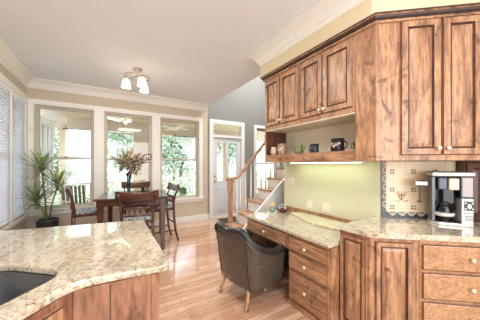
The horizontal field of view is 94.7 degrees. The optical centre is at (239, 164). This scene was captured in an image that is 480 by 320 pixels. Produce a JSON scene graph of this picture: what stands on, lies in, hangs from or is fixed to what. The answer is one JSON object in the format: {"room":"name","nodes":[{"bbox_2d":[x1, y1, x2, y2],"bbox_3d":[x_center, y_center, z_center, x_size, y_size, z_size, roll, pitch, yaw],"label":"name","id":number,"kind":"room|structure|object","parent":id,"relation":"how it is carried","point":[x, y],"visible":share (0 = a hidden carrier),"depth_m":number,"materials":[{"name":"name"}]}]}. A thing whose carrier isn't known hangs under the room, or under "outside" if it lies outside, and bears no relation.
{"room":"kitchen","nodes":[
{"label":"kitchen","id":0,"kind":"room"},
{"bbox_2d":[0,62,25,229],"bbox_3d":[-2.004,-0.075,0.733,0.150,3.050,7.730,0,0,-31],"label":"wall","id":1,"kind":"structure","parent":0,"point":[22,225],"depth_m":3.44,"materials":[{"name":"beige paint"}]},
{"bbox_2d":[0,86,7,155],"bbox_3d":[-3.382,-0.140,3.008,0.110,2.066,0.750,0,0,-31],"label":"window","id":2,"kind":"structure","parent":1,"relation":"in","point":[0,86],"depth_m":3.32,"materials":[{"name":"beige paint"}]},
{"bbox_2d":[0,80,10,227],"bbox_3d":[-3.317,-0.150,3.048,0.044,2.030,0.730,0,0,-31],"label":"window blind","id":3,"kind":"object","parent":2,"relation":"attached to","point":[4,160],"visible":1,"depth_m":3.20,"materials":[{"name":"white paint"}]},
{"bbox_2d":[0,72,28,230],"bbox_3d":[-3.484,-0.160,3.355,0.044,2.220,1.658,0,0,-31],"label":"trim","id":4,"kind":"structure","parent":1,"relation":"attached to","point":[3,78],"depth_m":3.42,"materials":[{"name":"white paint"}]},
{"bbox_2d":[0,37,33,86],"bbox_3d":[-1.937,-1.515,0.891,0.130,0.170,7.530,0,0,-31],"label":"trim","id":5,"kind":"structure","parent":1,"relation":"attached to","point":[8,58],"depth_m":3.35,"materials":[{"name":"white paint"}]},
{"bbox_2d":[13,98,22,156],"bbox_3d":[-3.773,-0.140,3.654,0.110,2.066,0.640,0,0,-31],"label":"window","id":6,"kind":"structure","parent":1,"relation":"in","point":[13,98],"depth_m":3.90,"materials":[{"name":"beige paint"}]},
{"bbox_2d":[13,91,24,219],"bbox_3d":[-3.708,-0.150,3.694,0.044,2.030,0.620,0,0,-31],"label":"window blind","id":7,"kind":"object","parent":6,"relation":"attached to","point":[17,167],"visible":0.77,"depth_m":3.70,"materials":[{"name":"white paint"}]},
{"bbox_2d":[40,109,264,134],"bbox_3d":[-2.196,-1.350,6.521,15.000,0.100,2.070,0,0,-31],"label":"ceiling","id":8,"kind":"structure","parent":0,"point":[60,113],"depth_m":6.60,"materials":[{"name":"beige paint"}]},
{"bbox_2d":[162,122,188,130],"bbox_3d":[-1.974,-1.170,6.696,0.790,0.260,0.790,0,0,-3],"label":"ceiling fan","id":9,"kind":"object","parent":8,"relation":"hanging from","point":[174,128],"visible":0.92,"depth_m":6.63,"materials":[{"name":"white paint"}]},
{"bbox_2d":[41,115,264,141],"bbox_3d":[-2.680,-1.150,7.321,15.000,0.300,0.200,0,0,-31],"label":"beam","id":10,"kind":"structure","parent":0,"point":[73,123],"depth_m":6.80,"materials":[{"name":"beige"}]},
{"bbox_2d":[62,125,90,203],"bbox_3d":[-4.288,0.196,6.147,1.026,2.509,0.139,0,0,-31],"label":"curtain","id":11,"kind":"object","parent":10,"relation":"hanging from","point":[77,142],"visible":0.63,"depth_m":5.99,"materials":[{"name":"white fabric"}]},
{"bbox_2d":[175,136,195,171],"bbox_3d":[-1.766,0.196,7.675,1.130,2.509,0.139,0,0,-31],"label":"curtain","id":12,"kind":"object","parent":10,"relation":"hanging from","point":[188,144],"visible":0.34,"depth_m":7.65,"materials":[{"name":"white fabric"}]},
{"bbox_2d":[26,76,282,228],"bbox_3d":[-1.073,-1.150,5.903,7.120,5.200,0.150,0,0,-31],"label":"wall","id":13,"kind":"structure","parent":0,"point":[185,209],"depth_m":5.89,"materials":[{"name":"beige paint"}]},
{"bbox_2d":[34,104,93,209],"bbox_3d":[-3.489,-0.150,4.440,0.937,2.006,0.110,0,0,-31],"label":"window","id":14,"kind":"structure","parent":13,"relation":"in","point":[37,107],"depth_m":4.40,"materials":[{"name":"beige paint"}]},
{"bbox_2d":[27,98,202,215],"bbox_3d":[-2.452,-0.142,4.966,3.438,2.185,0.024,0,0,-31],"label":"trim","id":15,"kind":"structure","parent":13,"relation":"attached to","point":[98,110],"depth_m":4.66,"materials":[{"name":"white paint"}]},
{"bbox_2d":[27,197,203,212],"bbox_3d":[-2.430,0.859,4.958,3.460,0.023,0.060,0,0,-31],"label":"trim","id":16,"kind":"structure","parent":13,"relation":"attached to","point":[196,197],"depth_m":4.45,"materials":[{"name":"white paint"}]},
{"bbox_2d":[26,77,208,111],"bbox_3d":[-2.373,-1.515,4.952,3.590,0.170,0.130,0,0,-31],"label":"trim","id":17,"kind":"structure","parent":13,"relation":"attached to","point":[36,83],"depth_m":4.72,"materials":[{"name":"white paint"}]},
{"bbox_2d":[104,111,151,192],"bbox_3d":[-2.524,-0.150,5.024,0.963,2.006,0.110,0,0,-31],"label":"window","id":18,"kind":"structure","parent":13,"relation":"in","point":[106,114],"depth_m":4.89,"materials":[{"name":"beige paint"}]},
{"bbox_2d":[148,214,208,225],"bbox_3d":[-2.390,1.380,5.007,3.620,0.140,0.018,0,0,-31],"label":"baseboard","id":19,"kind":"structure","parent":13,"relation":"attached to","point":[203,216],"depth_m":5.62,"materials":[{"name":"white paint"}]},
{"bbox_2d":[160,117,198,198],"bbox_3d":[-1.537,-0.150,5.622,0.984,2.006,0.110,0,0,-31],"label":"window","id":20,"kind":"structure","parent":13,"relation":"in","point":[196,123],"depth_m":5.72,"materials":[{"name":"beige paint"}]},
{"bbox_2d":[209,119,244,218],"bbox_3d":[-0.373,0.103,6.287,1.115,2.694,0.178,0,0,-31],"label":"door","id":21,"kind":"structure","parent":13,"relation":"in","point":[218,194],"depth_m":6.22,"materials":[{"name":"white paint"}]},
{"bbox_2d":[254,125,278,197],"bbox_3d":[0.854,-0.095,6.968,1.000,2.258,0.024,0,0,-31],"label":"trim","id":22,"kind":"structure","parent":13,"relation":"attached to","point":[255,126],"depth_m":6.72,"materials":[{"name":"white paint"}]},
{"bbox_2d":[257,128,275,195],"bbox_3d":[0.809,-0.090,7.043,0.820,2.086,0.110,0,0,-31],"label":"window","id":23,"kind":"structure","parent":13,"relation":"in","point":[258,129],"depth_m":6.97,"materials":[{"name":"beige paint"}]},
{"bbox_2d":[0,0,320,104],"bbox_3d":[0.485,-1.725,2.269,6.020,0.250,7.980,0,0,-31],"label":"ceiling","id":24,"kind":"structure","parent":0,"point":[198,51],"depth_m":2.82,"materials":[{"name":"paint"}]},
{"bbox_2d":[121,67,150,92],"bbox_3d":[-1.685,-1.440,3.703,0.444,0.319,0.441,0,0,30],"label":"ceiling light","id":25,"kind":"object","parent":24,"relation":"attached to","point":[141,81],"visible":1,"depth_m":3.63,"materials":[{"name":"white glass"}]},
{"bbox_2d":[149,215,309,319],"bbox_3d":[0.924,1.500,2.606,7.120,0.100,7.900,0,0,-31],"label":"floor","id":26,"kind":"structure","parent":0,"point":[189,289],"depth_m":2.57,"materials":[{"name":"brown wood"}]},
{"bbox_2d":[19,145,72,227],"bbox_3d":[-3.315,0.541,3.804,0.670,1.817,0.979,0,0,-31],"label":"yucca plant","id":27,"kind":"object","parent":26,"relation":"on","point":[47,221],"visible":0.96,"depth_m":3.86,"materials":[{"name":"green plant"}]},
{"bbox_2d":[65,185,96,225],"bbox_3d":[-2.675,0.904,3.797,0.524,1.101,0.560,0,0,-38],"label":"dining chair","id":28,"kind":"object","parent":26,"relation":"on","point":[84,212],"visible":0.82,"depth_m":3.62,"materials":[{"name":"brown wood"}]},
{"bbox_2d":[76,207,96,214],"bbox_3d":[-2.627,0.794,3.835,0.380,0.039,0.446,0,0,-38],"label":"cushion","id":29,"kind":"object","parent":28,"relation":"on","point":[85,211],"depth_m":3.71,"materials":[{"name":"white fabric"}]},
{"bbox_2d":[24,273,158,319],"bbox_3d":[-1.120,1.006,0.929,1.454,0.889,2.090,0,0,-31],"label":"base cabinet","id":30,"kind":"object","parent":26,"relation":"on","point":[135,298],"visible":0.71,"depth_m":1.05,"materials":[{"name":"red wood"}]},
{"bbox_2d":[0,220,168,319],"bbox_3d":[-1.144,0.540,0.990,1.545,0.040,2.278,0,0,-31],"label":"countertop","id":31,"kind":"structure","parent":30,"relation":"on","point":[79,257],"depth_m":1.26,"materials":[{"name":"stone"}]},
{"bbox_2d":[0,271,54,305],"bbox_3d":[-1.142,0.655,0.773,0.494,0.190,0.764,0,0,10],"label":"sink","id":32,"kind":"object","parent":31,"relation":"in","point":[13,284],"visible":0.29,"depth_m":1.15,"materials":[{"name":"metal"}]},
{"bbox_2d":[93,190,167,248],"bbox_3d":[-1.933,0.990,4.070,1.090,0.920,1.060,0,0,-22],"label":"dining table","id":33,"kind":"object","parent":26,"relation":"on","point":[107,199],"visible":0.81,"depth_m":3.77,"materials":[{"name":"brown wood"}]},
{"bbox_2d":[110,145,151,192],"bbox_3d":[-1.962,0.081,4.024,0.710,0.897,0.637,0,0,-31],"label":"flower arrangement","id":34,"kind":"object","parent":33,"relation":"on","point":[127,160],"visible":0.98,"depth_m":3.98,"materials":[{"name":"brown plant"}]},
{"bbox_2d":[121,181,149,214],"bbox_3d":[-2.191,0.904,4.637,0.560,1.101,0.524,0,0,-23],"label":"dining chair","id":35,"kind":"object","parent":26,"relation":"on","point":[146,184],"visible":0.26,"depth_m":4.79,"materials":[{"name":"brown wood"}]},
{"bbox_2d":[115,189,158,235],"bbox_3d":[-1.521,0.904,3.298,0.560,1.101,0.524,0,0,-23],"label":"dining chair","id":36,"kind":"object","parent":26,"relation":"on","point":[119,196],"visible":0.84,"depth_m":3.12,"materials":[{"name":"brown wood"}]},
{"bbox_2d":[123,213,151,220],"bbox_3d":[-1.545,0.794,3.355,0.446,0.039,0.380,0,0,-23],"label":"cushion","id":37,"kind":"object","parent":36,"relation":"on","point":[146,218],"depth_m":3.23,"materials":[{"name":"white fabric"}]},
{"bbox_2d":[145,182,179,240],"bbox_3d":[-1.495,0.904,4.267,0.524,1.101,0.560,0,0,-36],"label":"dining chair","id":38,"kind":"object","parent":26,"relation":"on","point":[171,186],"visible":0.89,"depth_m":4.21,"materials":[{"name":"brown wood"}]},
{"bbox_2d":[146,203,171,209],"bbox_3d":[-1.545,0.794,4.231,0.380,0.039,0.446,0,0,-36],"label":"cushion","id":39,"kind":"object","parent":38,"relation":"on","point":[157,206],"depth_m":4.15,"materials":[{"name":"white fabric"}]},
{"bbox_2d":[217,216,235,222],"bbox_3d":[-0.119,1.444,5.891,0.840,0.012,0.500,0,0,-31],"label":"door mat","id":40,"kind":"object","parent":26,"relation":"on","point":[225,220],"visible":0.38,"depth_m":5.83,"materials":[{"name":"grey fabric"}]},
{"bbox_2d":[216,167,283,247],"bbox_3d":[0.828,0.190,4.251,2.550,2.520,0.645,0,0,-31],"label":"staircase","id":41,"kind":"structure","parent":26,"relation":"on","point":[274,193],"depth_m":3.93,"materials":[{"name":"brown wood"}]},
{"bbox_2d":[225,141,283,222],"bbox_3d":[0.515,-0.009,4.436,1.767,2.919,0.181,0,0,-31],"label":"stair railing","id":42,"kind":"object","parent":41,"relation":"attached to","point":[229,180],"visible":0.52,"depth_m":4.11,"materials":[{"name":"brown wood"}]},
{"bbox_2d":[214,221,286,311],"bbox_3d":[0.081,1.035,2.483,0.619,0.828,0.703,0,0,-40],"label":"desk chair","id":43,"kind":"object","parent":26,"relation":"on","point":[253,266],"visible":0.98,"depth_m":2.24,"materials":[{"name":"leather"}]},
{"bbox_2d":[245,210,339,248],"bbox_3d":[0.721,0.695,2.641,0.729,0.040,1.348,0,0,-31],"label":"countertop","id":44,"kind":"structure","parent":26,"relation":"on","point":[286,222],"depth_m":2.39,"materials":[{"name":"stone"}]},
{"bbox_2d":[269,202,275,211],"bbox_3d":[0.466,0.604,3.204,0.107,0.140,0.102,0,0,4],"label":"flower vase","id":45,"kind":"object","parent":44,"relation":"on","point":[272,204],"visible":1,"depth_m":3.18,"materials":[{"name":"glass"}]},
{"bbox_2d":[276,207,288,211],"bbox_3d":[0.613,0.644,3.177,0.190,0.060,0.190,0,0,-31],"label":"wooden bowl","id":46,"kind":"object","parent":44,"relation":"on","point":[277,208],"visible":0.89,"depth_m":3.12,"materials":[{"name":"red wood"}]},
{"bbox_2d":[292,212,344,230],"bbox_3d":[0.907,0.660,2.653,0.320,0.027,0.878,0,0,-31],"label":"board","id":47,"kind":"object","parent":44,"relation":"on","point":[331,224],"visible":0.71,"depth_m":2.58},
{"bbox_2d":[286,206,353,222],"bbox_3d":[1.035,0.644,2.804,0.021,0.059,1.275,0,0,-31],"label":"backsplash strip","id":48,"kind":"object","parent":44,"relation":"on","point":[294,209],"visible":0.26,"depth_m":2.82,"materials":[{"name":"brown wood"}]},
{"bbox_2d":[288,234,339,319],"bbox_3d":[0.925,1.083,2.280,0.751,0.733,0.518,0,0,-31],"label":"drawer unit","id":49,"kind":"object","parent":26,"relation":"on","point":[314,269],"visible":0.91,"depth_m":2.03,"materials":[{"name":"brown wood"}]},
{"bbox_2d":[340,230,418,319],"bbox_3d":[1.344,1.006,1.947,0.838,0.889,0.478,0,0,-31],"label":"base cabinet","id":50,"kind":"object","parent":26,"relation":"on","point":[379,277],"visible":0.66,"depth_m":1.70,"materials":[{"name":"brown wood"}]},
{"bbox_2d":[419,240,479,319],"bbox_3d":[1.945,1.006,1.832,1.113,0.889,0.596,0,0,9],"label":"base cabinet","id":51,"kind":"object","parent":26,"relation":"on","point":[449,272],"visible":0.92,"depth_m":1.63,"materials":[{"name":"brown wood"}]},
{"bbox_2d":[338,216,479,242],"bbox_3d":[1.684,0.540,1.899,1.652,0.040,0.607,0,0,8],"label":"countertop","id":52,"kind":"structure","parent":51,"relation":"on","point":[372,227],"depth_m":1.78,"materials":[{"name":"stone"}]},
{"bbox_2d":[426,171,475,227],"bbox_3d":[1.843,0.287,1.943,0.281,0.463,0.160,0,0,25],"label":"coffee maker","id":53,"kind":"object","parent":52,"relation":"on","point":[456,187],"visible":0.98,"depth_m":1.91,"materials":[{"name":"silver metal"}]},
{"bbox_2d":[414,180,427,202],"bbox_3d":[1.662,0.242,2.029,0.091,0.206,0.036,0,0,25],"label":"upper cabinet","id":54,"kind":"object","parent":53,"relation":"attached to","point":[422,183],"visible":1,"depth_m":2.02,"materials":[{"name":"silver metal"}]},
{"bbox_2d":[435,201,455,221],"bbox_3d":[1.800,0.405,1.946,0.154,0.167,0.142,0,0,-44],"label":"carafe","id":55,"kind":"object","parent":53,"relation":"on","point":[451,214],"visible":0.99,"depth_m":1.92,"materials":[{"name":"clear glass"}]},
{"bbox_2d":[456,161,479,221],"bbox_3d":[2.243,0.242,2.029,0.385,0.552,0.118,0,0,9],"label":"appliance garage","id":56,"kind":"object","parent":52,"relation":"on","point":[472,166],"visible":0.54,"depth_m":1.99,"materials":[{"name":"brown wood"}]},
{"bbox_2d":[247,218,288,261],"bbox_3d":[0.586,1.083,2.840,0.751,0.733,0.790,0,0,-31],"label":"drawer","id":57,"kind":"object","parent":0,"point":[264,234],"visible":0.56,"depth_m":2.71,"materials":[{"name":"brown wood"}]},
{"bbox_2d":[284,161,424,220],"bbox_3d":[2.190,-0.075,2.325,3.649,3.050,0.867,0,0,25],"label":"wall","id":58,"kind":"structure","parent":0,"point":[352,191],"depth_m":2.61,"materials":[{"name":"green paint"}]},
{"bbox_2d":[265,64,300,130],"bbox_3d":[0.681,-0.839,2.972,0.451,0.703,0.672,0,0,-31],"label":"upper cabinet","id":59,"kind":"object","parent":58,"relation":"attached to","point":[283,91],"visible":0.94,"depth_m":2.82,"materials":[{"name":"brown wood"}]},
{"bbox_2d":[288,177,293,184],"bbox_3d":[0.752,0.240,3.279,0.016,0.120,0.125,0,0,-31],"label":"wall plate","id":60,"kind":"object","parent":58,"relation":"attached to","point":[290,179],"visible":1,"depth_m":3.27,"materials":[{"name":"white paint"}]},
{"bbox_2d":[307,199,311,208],"bbox_3d":[0.939,0.525,2.977,0.008,0.120,0.085,0,0,-31],"label":"wall plate","id":61,"kind":"object","parent":58,"relation":"attached to","point":[309,202],"visible":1,"depth_m":2.98,"materials":[{"name":"white paint"}]},
{"bbox_2d":[265,112,365,162],"bbox_3d":[0.875,-0.254,2.700,0.402,0.463,1.340,0,0,-31],"label":"open shelf","id":62,"kind":"object","parent":58,"relation":"attached to","point":[321,132],"visible":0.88,"depth_m":2.71,"materials":[{"name":"brown wood"}]},
{"bbox_2d":[270,147,276,154],"bbox_3d":[0.464,-0.194,3.134,0.083,0.112,0.123,0,0,-31],"label":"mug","id":63,"kind":"object","parent":62,"relation":"on","point":[273,151],"visible":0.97,"depth_m":3.09,"materials":[{"name":"beige ceramic"}]},
{"bbox_2d":[277,143,287,154],"bbox_3d":[0.587,-0.216,3.062,0.133,0.156,0.167,0,0,0],"label":"mug","id":64,"kind":"object","parent":62,"relation":"on","point":[282,148],"visible":0.88,"depth_m":3.02,"materials":[{"name":"beige ceramic"}]},
{"bbox_2d":[294,144,304,153],"bbox_3d":[0.750,-0.201,2.801,0.113,0.125,0.142,0,0,1],"label":"mug","id":65,"kind":"object","parent":62,"relation":"on","point":[298,148],"visible":0.96,"depth_m":2.77,"materials":[{"name":"green ceramic"}]},
{"bbox_2d":[309,144,318,152],"bbox_3d":[0.870,-0.191,2.592,0.097,0.106,0.123,0,0,0],"label":"mug","id":66,"kind":"object","parent":62,"relation":"on","point":[313,148],"visible":0.79,"depth_m":2.54,"materials":[{"name":"blue ceramic"}]},
{"bbox_2d":[331,138,347,150],"bbox_3d":[1.023,-0.207,2.307,0.133,0.138,0.159,0,0,2],"label":"mug","id":67,"kind":"object","parent":62,"relation":"on","point":[337,144],"visible":0.84,"depth_m":2.26,"materials":[{"name":"black ceramic"}]},
{"bbox_2d":[322,202,329,212],"bbox_3d":[1.074,0.530,2.755,0.008,0.110,0.120,0,0,-31],"label":"wall plate","id":68,"kind":"object","parent":58,"relation":"attached to","point":[325,206],"visible":1,"depth_m":2.75,"materials":[{"name":"white paint"}]},
{"bbox_2d":[301,36,354,123],"bbox_3d":[1.029,-0.839,2.398,0.451,0.703,0.664,0,0,-31],"label":"upper cabinet","id":69,"kind":"object","parent":58,"relation":"attached to","point":[327,78],"visible":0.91,"depth_m":2.23,"materials":[{"name":"brown wood"}]},
{"bbox_2d":[355,14,479,160],"bbox_3d":[1.684,-0.614,1.957,1.262,1.153,0.442,0,0,9],"label":"upper cabinet","id":70,"kind":"object","parent":58,"relation":"attached to","point":[417,82],"visible":1,"depth_m":1.80,"materials":[{"name":"brown wood"}]},
{"bbox_2d":[260,2,479,81],"bbox_3d":[1.055,-1.224,2.239,2.382,0.072,0.565,0,0,39],"label":"crown molding","id":71,"kind":"structure","parent":70,"relation":"attached to","point":[396,16],"depth_m":1.84,"materials":[{"name":"brown wood"}]},
{"bbox_2d":[381,161,455,217],"bbox_3d":[1.732,0.221,2.157,0.654,0.593,0.020,0,0,9],"label":"tile backsplash","id":72,"kind":"structure","parent":58,"relation":"attached to","point":[399,193],"depth_m":2.17,"materials":[{"name":"beige tile"}]},
{"bbox_2d":[260,0,479,76],"bbox_3d":[1.748,-1.430,2.198,3.523,0.340,1.179,0,0,28],"label":"wall","id":73,"kind":"structure","parent":0,"point":[365,8],"depth_m":2.05,"materials":[{"name":"beige paint"}]},
{"bbox_2d":[248,0,363,66],"bbox_3d":[0.631,-1.515,2.539,0.130,0.170,1.771,0,0,-31],"label":"trim","id":74,"kind":"structure","parent":73,"relation":"attached to","point":[323,12],"depth_m":2.43,"materials":[{"name":"white paint"}]},
{"bbox_3d":[-2.196,1.520,6.521,15.000,0.100,2.070,0,0,-31],"label":"floor","id":75,"kind":"structure","parent":0,"visible":0},
{"bbox_2d":[40,109,61,205],"bbox_3d":[-4.407,0.086,4.959,0.598,2.768,1.360,0,0,-31],"label":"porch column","id":76,"kind":"structure","parent":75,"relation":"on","point":[48,117],"depth_m":4.85,"materials":[{"name":"white paint"}]},
{"bbox_2d":[57,127,66,204],"bbox_3d":[-4.835,0.235,6.015,0.200,2.470,0.200,0,0,-31],"label":"porch post","id":77,"kind":"object","parent":75,"relation":"on","point":[61,131],"visible":0.27,"depth_m":5.95,"materials":[{"name":"beige paint"}]},
{"bbox_2d":[60,185,89,204],"bbox_3d":[-4.003,1.000,5.510,0.644,0.939,0.640,0,0,30],"label":"porch chair","id":78,"kind":"object","parent":75,"relation":"on","point":[67,200],"visible":0.31,"depth_m":5.69,"materials":[{"name":"beige wood"}]},
{"bbox_2d":[132,132,148,190],"bbox_3d":[-3.045,0.235,7.088,0.725,2.470,0.300,0,0,-31],"label":"pier","id":79,"kind":"object","parent":75,"relation":"on","point":[139,140],"visible":0.29,"depth_m":6.90,"materials":[{"name":"beige paint"}]},
{"bbox_2d":[72,181,131,202],"bbox_3d":[-4.053,0.935,6.489,1.610,0.870,0.070,0,0,-31],"label":"porch railing","id":80,"kind":"object","parent":79,"relation":"attached to","point":[117,182],"visible":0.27,"depth_m":6.32,"materials":[{"name":"white paint"}]},
{"bbox_2d":[222,143,224,180],"bbox_3d":[-0.627,0.235,8.564,0.180,2.470,0.200,0,0,-31],"label":"porch post","id":81,"kind":"object","parent":75,"relation":"on","point":[223,144],"visible":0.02,"depth_m":8.50,"materials":[{"name":"beige paint"}]},
{"bbox_2d":[162,178,221,195],"bbox_3d":[-1.722,0.935,7.901,2.360,0.870,0.070,0,0,-31],"label":"porch railing","id":82,"kind":"object","parent":81,"relation":"attached to","point":[175,180],"visible":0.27,"depth_m":7.67,"materials":[{"name":"white paint"}]},
{"bbox_3d":[-1.596,1.220,6.399,0.840,0.500,0.500,0,0,-31],"label":"table","id":83,"kind":"object","parent":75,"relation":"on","visible":0},
{"bbox_2d":[177,187,187,195],"bbox_3d":[-1.655,0.780,6.342,0.352,0.380,0.314,0,0,-31],"label":"potted plant","id":84,"kind":"object","parent":83,"relation":"on","point":[183,190],"visible":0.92,"depth_m":6.30,"materials":[{"name":"green plant"}]},
{"label":"outside","id":85,"kind":"structure","parent":0,"visible":0},
{"bbox_2d":[54,170,273,204],"bbox_3d":[-15.874,2.000,35.864,90.000,0.100,62.200,0,0,-31],"label":"lawn","id":86,"kind":"structure","parent":85,"point":[87,174],"depth_m":31.92,"materials":[{"name":"green plant"}]},
{"bbox_2d":[54,129,89,185],"bbox_3d":[-10.423,-0.436,11.052,4.815,4.799,4.047,0,0,-31],"label":"tree","id":87,"kind":"object","parent":86,"relation":"on","point":[56,139],"visible":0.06,"depth_m":11.65,"materials":[{"name":"green plant"}]},
{"bbox_2d":[108,132,131,188],"bbox_3d":[-8.587,-1.498,17.147,4.531,6.915,5.049,0,0,-31],"label":"tree","id":88,"kind":"object","parent":86,"relation":"on","point":[123,140],"visible":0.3,"depth_m":16.02,"materials":[{"name":"green plant"}]},
{"bbox_2d":[54,168,273,203],"bbox_3d":[-4.840,1.202,11.699,29.588,2.026,2.593,0,0,-31],"label":"hedge","id":89,"kind":"object","parent":86,"relation":"on","point":[177,176],"visible":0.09,"depth_m":11.83,"materials":[{"name":"green plant"}]},
{"bbox_2d":[162,135,195,184],"bbox_3d":[-4.633,-0.939,16.156,4.004,5.801,4.651,0,0,-31],"label":"tree","id":90,"kind":"object","parent":86,"relation":"on","point":[172,149],"visible":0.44,"depth_m":15.21,"materials":[{"name":"green plant"}]},
{"bbox_2d":[217,142,258,170],"bbox_3d":[-0.849,-1.719,20.558,5.172,7.356,4.842,0,0,-11],"label":"tree","id":91,"kind":"object","parent":86,"relation":"on","point":[232,150],"visible":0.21,"depth_m":19.94,"materials":[{"name":"green plant"}]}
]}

